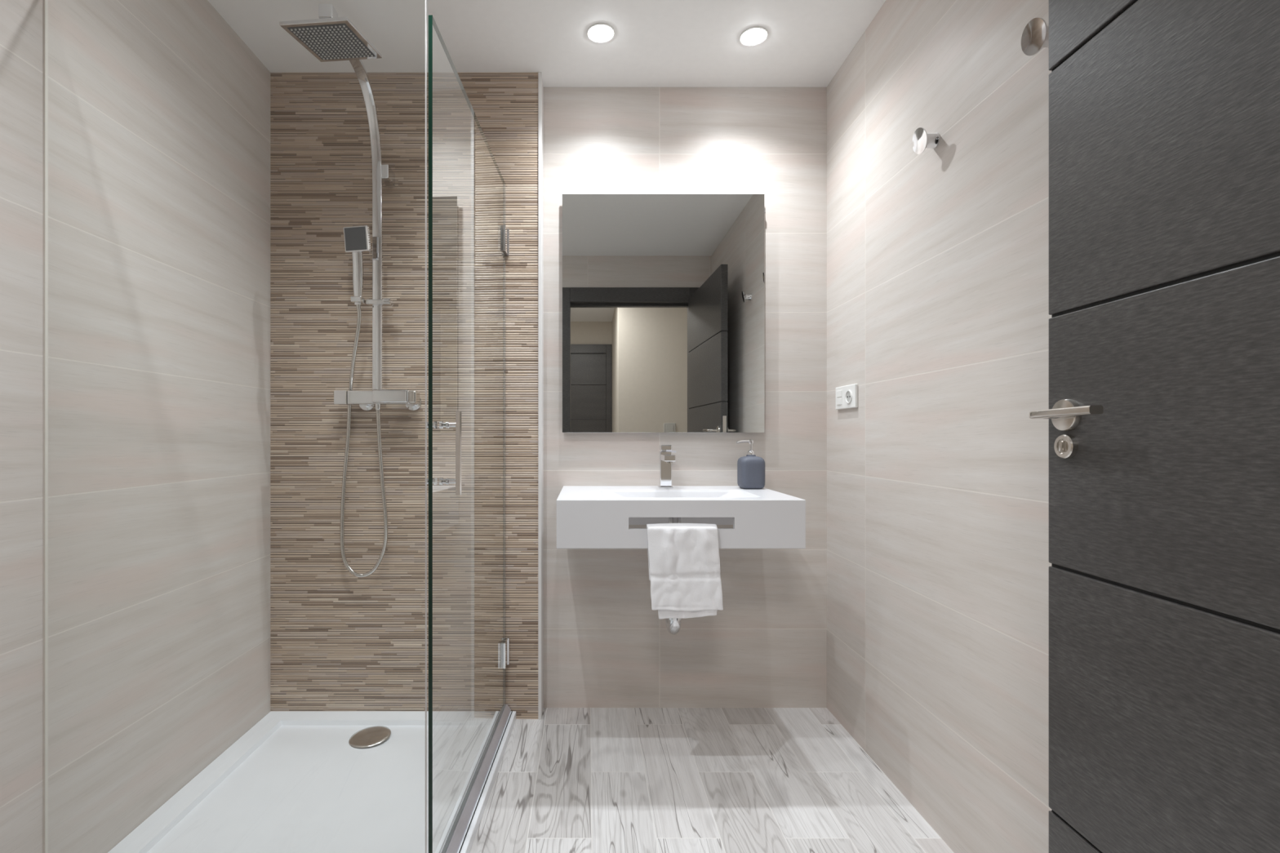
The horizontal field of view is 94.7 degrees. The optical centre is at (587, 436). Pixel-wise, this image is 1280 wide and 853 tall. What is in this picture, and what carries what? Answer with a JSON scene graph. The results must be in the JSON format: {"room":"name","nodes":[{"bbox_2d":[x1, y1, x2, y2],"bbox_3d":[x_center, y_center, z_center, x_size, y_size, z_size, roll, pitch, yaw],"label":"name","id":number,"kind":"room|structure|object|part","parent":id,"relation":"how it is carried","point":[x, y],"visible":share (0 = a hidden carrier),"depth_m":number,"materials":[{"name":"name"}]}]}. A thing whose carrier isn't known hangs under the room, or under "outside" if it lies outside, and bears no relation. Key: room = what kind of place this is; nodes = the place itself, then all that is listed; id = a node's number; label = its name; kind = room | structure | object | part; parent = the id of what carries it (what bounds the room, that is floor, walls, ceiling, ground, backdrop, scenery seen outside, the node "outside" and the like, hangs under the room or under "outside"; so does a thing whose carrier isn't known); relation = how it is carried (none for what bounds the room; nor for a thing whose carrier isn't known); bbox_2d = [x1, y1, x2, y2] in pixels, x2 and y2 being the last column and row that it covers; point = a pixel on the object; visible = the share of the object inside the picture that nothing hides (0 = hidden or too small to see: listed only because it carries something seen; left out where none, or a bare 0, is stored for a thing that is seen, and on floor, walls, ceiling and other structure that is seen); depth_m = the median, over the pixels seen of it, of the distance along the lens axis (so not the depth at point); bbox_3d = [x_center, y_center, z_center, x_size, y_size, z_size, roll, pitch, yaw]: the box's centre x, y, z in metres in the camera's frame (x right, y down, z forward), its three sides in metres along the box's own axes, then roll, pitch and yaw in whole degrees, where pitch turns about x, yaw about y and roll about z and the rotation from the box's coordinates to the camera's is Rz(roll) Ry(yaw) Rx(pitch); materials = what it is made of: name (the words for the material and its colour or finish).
{"room":"bathroom","nodes":[
{"label":"bathroom","id":0,"kind":"room"},
{"bbox_2d":[0,0,270,852],"bbox_3d":[-1.216,-0.109,1.070,0.100,2.458,2.180,0,0,0],"label":"wall","id":1,"kind":"structure","parent":0,"point":[159,111],"depth_m":1.48,"materials":[{"name":"tile"}]},
{"bbox_2d":[270,72,537,719],"bbox_3d":[-0.724,-0.109,2.255,1.084,2.458,0.190,0,0,0],"label":"wall","id":2,"kind":"structure","parent":0,"point":[340,640],"depth_m":2.16,"materials":[{"name":"tile"}]},
{"bbox_2d":[279,4,422,410],"bbox_3d":[-0.747,-0.663,1.878,0.293,1.138,0.563,0,0,0],"label":"shower column","id":3,"kind":"structure","parent":2,"relation":"attached to","point":[330,37],"depth_m":2.04,"materials":[{"name":"silver metal"}]},
{"bbox_3d":[-0.740,-1.143,1.709,0.172,0.027,0.171,0,0,7],"label":"nozzle plate","id":4,"kind":"part","parent":3,"relation":"part of","materials":[{"name":"grey plastic"}]},
{"bbox_3d":[-0.871,-0.137,2.090,0.045,0.049,0.050,0,0,0],"label":"temperature knob","id":5,"kind":"part","parent":3,"relation":"part of","materials":[{"name":"silver metal"}]},
{"bbox_2d":[340,225,387,577],"bbox_3d":[-0.815,-0.108,2.084,0.180,1.236,0.120,0,0,12],"label":"shower","id":6,"kind":"object","parent":3,"relation":"attached to","point":[357,238],"visible":0.98,"depth_m":2.08,"materials":[{"name":"silver metal"}]},
{"bbox_3d":[-0.804,-0.580,2.051,0.039,0.242,0.028,0,0,0],"label":"handset handle","id":7,"kind":"part","parent":6,"relation":"part of","materials":[{"name":"silver metal"}]},
{"bbox_3d":[-0.747,-0.688,1.894,0.033,1.066,0.408,0,0,0],"label":"riser arm","id":8,"kind":"part","parent":3,"relation":"part of","materials":[{"name":"silver metal"}]},
{"bbox_2d":[375,404,380,409],"bbox_3d":[-0.742,-0.104,2.078,0.018,0.020,0.018,0,0,0],"label":"outlet","id":9,"kind":"object","parent":3,"relation":"attached to","point":[377,406],"depth_m":2.07,"materials":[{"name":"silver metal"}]},
{"bbox_3d":[-0.705,-0.477,2.064,0.028,0.013,0.016,0,0,0],"label":"slider lever","id":10,"kind":"part","parent":3,"relation":"part of","materials":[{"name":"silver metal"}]},
{"bbox_3d":[-0.614,-0.138,2.079,0.028,0.046,0.058,0,0,0],"label":"flow knob","id":11,"kind":"part","parent":3,"relation":"part of","materials":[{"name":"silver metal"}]},
{"bbox_2d":[426,14,509,852],"bbox_3d":[-0.328,0.029,1.725,0.084,1.906,0.872,0,0,0],"label":"shower door","id":12,"kind":"structure","parent":2,"relation":"attached to","point":[500,644],"depth_m":1.90,"materials":[{"name":"clear glass"}]},
{"bbox_3d":[-0.295,0.039,1.344,0.010,0.192,0.014,0,0,0],"label":"bar handle","id":13,"kind":"part","parent":12,"relation":"part of","materials":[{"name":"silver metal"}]},
{"bbox_2d":[537,71,543,719],"bbox_3d":[-0.176,-0.149,2.203,0.012,2.378,0.094,0,0,0],"label":"trim","id":14,"kind":"structure","parent":2,"relation":"attached to","point":[540,88],"depth_m":2.16,"materials":[{"name":"metal"}]},
{"bbox_2d":[207,0,885,87],"bbox_3d":[-0.126,-1.377,1.165,2.281,0.080,2.370,0,0,0],"label":"ceiling","id":15,"kind":"structure","parent":0,"point":[655,43],"depth_m":1.97,"materials":[{"name":"paint"}]},
{"bbox_2d":[586,22,614,42],"bbox_3d":[0.043,-1.331,1.947,0.094,0.012,0.094,0,0,0],"label":"recessed light","id":16,"kind":"object","parent":15,"relation":"in","point":[597,32],"visible":1,"depth_m":1.94,"materials":[{"name":"white plastic"}]},
{"bbox_2d":[738,26,768,45],"bbox_3d":[0.554,-1.331,1.963,0.094,0.012,0.094,0,0,0],"label":"recessed light","id":17,"kind":"object","parent":15,"relation":"in","point":[754,35],"visible":1,"depth_m":1.95,"materials":[{"name":"white plastic"}]},
{"bbox_2d":[543,87,826,707],"bbox_3d":[0.421,-0.109,2.300,1.187,2.458,0.100,0,0,0],"label":"wall","id":18,"kind":"structure","parent":0,"point":[605,645],"depth_m":2.25,"materials":[{"name":"tile"}]},
{"bbox_2d":[562,194,765,432],"bbox_3d":[0.289,-0.465,2.236,0.771,0.902,0.028,0,0,0],"label":"wall mirror","id":19,"kind":"object","parent":18,"relation":"attached to","point":[663,295],"visible":1,"depth_m":2.22,"materials":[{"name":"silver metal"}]},
{"bbox_2d":[556,485,805,548],"bbox_3d":[0.280,0.264,2.005,0.747,0.147,0.491,0,0,0],"label":"washbasin","id":20,"kind":"object","parent":18,"relation":"attached to","point":[588,517],"visible":0.94,"depth_m":1.76,"materials":[{"name":"white ceramic"}]},
{"bbox_2d":[657,444,676,488],"bbox_3d":[0.291,0.111,2.125,0.060,0.158,0.150,0,0,0],"label":"tap","id":21,"kind":"object","parent":20,"relation":"on","point":[666,458],"visible":1,"depth_m":2.15,"materials":[{"name":"silver metal"}]},
{"bbox_3d":[0.287,0.077,2.105,0.040,0.022,0.110,0,0,0],"label":"spout","id":22,"kind":"part","parent":21,"relation":"part of","materials":[{"name":"silver metal"}]},
{"bbox_2d":[665,517,682,635],"bbox_3d":[0.292,0.456,2.097,0.072,0.443,0.306,0,0,0],"label":"trap","id":23,"kind":"object","parent":20,"relation":"attached to","point":[673,625],"visible":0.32,"depth_m":1.96,"materials":[{"name":"silver metal"}]},
{"bbox_2d":[645,523,723,619],"bbox_3d":[0.289,0.403,1.761,0.224,0.284,0.060,0,0,0],"label":"hand towel","id":24,"kind":"object","parent":20,"relation":"hanging from","point":[684,558],"visible":1,"depth_m":1.74,"materials":[{"name":"white fabric"}]},
{"bbox_2d":[736,440,764,488],"bbox_3d":[0.588,0.101,2.140,0.102,0.178,0.088,0,0,0],"label":"soap dispenser","id":25,"kind":"object","parent":20,"relation":"on","point":[750,468],"visible":1,"depth_m":2.10,"materials":[{"name":"blue ceramic"}]},
{"bbox_2d":[469,707,954,852],"bbox_3d":[-0.126,1.080,1.210,2.281,0.080,2.280,0,0,0],"label":"floor","id":26,"kind":"structure","parent":0,"point":[569,780],"depth_m":1.73,"materials":[{"name":"grey wood"}]},
{"bbox_2d":[107,711,515,852],"bbox_3d":[-0.715,1.025,1.688,0.903,0.030,0.945,0,0,0],"label":"shower tray","id":27,"kind":"object","parent":26,"relation":"on","point":[295,781],"visible":0.99,"depth_m":1.71,"materials":[{"name":"white ceramic"}]},
{"bbox_2d":[43,0,426,852],"bbox_3d":[-0.756,0.019,1.262,0.820,1.978,0.008,0,0,0],"label":"screen","id":28,"kind":"object","parent":27,"relation":"on","point":[45,2],"visible":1,"depth_m":1.26,"materials":[{"name":"clear glass"}]},
{"bbox_2d":[440,704,512,852],"bbox_3d":[-0.319,0.997,1.707,0.044,0.026,0.903,0,0,3],"label":"rail","id":29,"kind":"object","parent":27,"relation":"on","point":[459,833],"visible":0.81,"depth_m":1.66,"materials":[{"name":"metal"}]},
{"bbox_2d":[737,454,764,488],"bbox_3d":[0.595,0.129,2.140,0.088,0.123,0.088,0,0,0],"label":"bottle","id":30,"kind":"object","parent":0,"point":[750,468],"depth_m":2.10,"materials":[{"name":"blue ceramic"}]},
{"bbox_2d":[826,0,1051,852],"bbox_3d":[0.965,-0.109,1.115,0.100,2.458,2.270,0,0,0],"label":"wall","id":31,"kind":"structure","parent":0,"point":[938,564],"depth_m":1.50,"materials":[{"name":"tile"}]},
{"bbox_2d":[835,383,857,409],"bbox_3d":[0.907,-0.138,2.067,0.015,0.081,0.159,0,0,0],"label":"wall socket","id":32,"kind":"object","parent":31,"relation":"attached to","point":[846,397],"visible":1,"depth_m":2.05,"materials":[{"name":"white plastic"}]},
{"bbox_2d":[846,391,850,402],"bbox_3d":[0.903,-0.137,2.033,0.001,0.037,0.037,0,0,0],"label":"socket","id":33,"kind":"object","parent":32,"relation":"attached to","point":[848,393],"depth_m":2.03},
{"bbox_2d":[911,127,940,154],"bbox_3d":[0.889,-0.777,1.545,0.050,0.063,0.055,0,0,0],"label":"wall hook","id":34,"kind":"object","parent":31,"relation":"attached to","point":[922,140],"visible":1,"depth_m":1.54,"materials":[{"name":"silver metal"}]},
{"bbox_3d":[0.897,-0.777,1.545,0.036,0.038,0.038,0,0,0],"label":"post","id":35,"kind":"part","parent":34,"relation":"part of","materials":[{"name":"silver metal"}]},
{"bbox_2d":[1021,17,1048,55],"bbox_3d":[0.889,-0.782,1.150,0.050,0.063,0.055,0,0,0],"label":"wall hook","id":36,"kind":"object","parent":31,"relation":"attached to","point":[1035,35],"visible":0.77,"depth_m":1.15,"materials":[{"name":"silver metal"}]},
{"bbox_3d":[0.897,-0.782,1.150,0.036,0.038,0.038,0,0,0],"label":"post","id":37,"kind":"part","parent":36,"relation":"part of","materials":[{"name":"silver metal"}]},
{"bbox_3d":[-0.126,-0.149,0.035,2.081,2.378,0.110,0,0,0],"label":"wall","id":38,"kind":"structure","parent":0,"visible":0},
{"bbox_2d":[1029,0,1279,852],"bbox_3d":[0.782,0.011,0.551,0.177,2.042,0.898,0,0,3],"label":"door","id":39,"kind":"structure","parent":38,"relation":"in","point":[1163,412],"depth_m":0.79,"materials":[{"name":"grey wood"}]},
{"bbox_3d":[0.739,-0.036,0.896,0.060,0.016,0.138,0,0,3],"label":"lever","id":40,"kind":"part","parent":39,"relation":"part of","materials":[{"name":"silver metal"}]}
]}

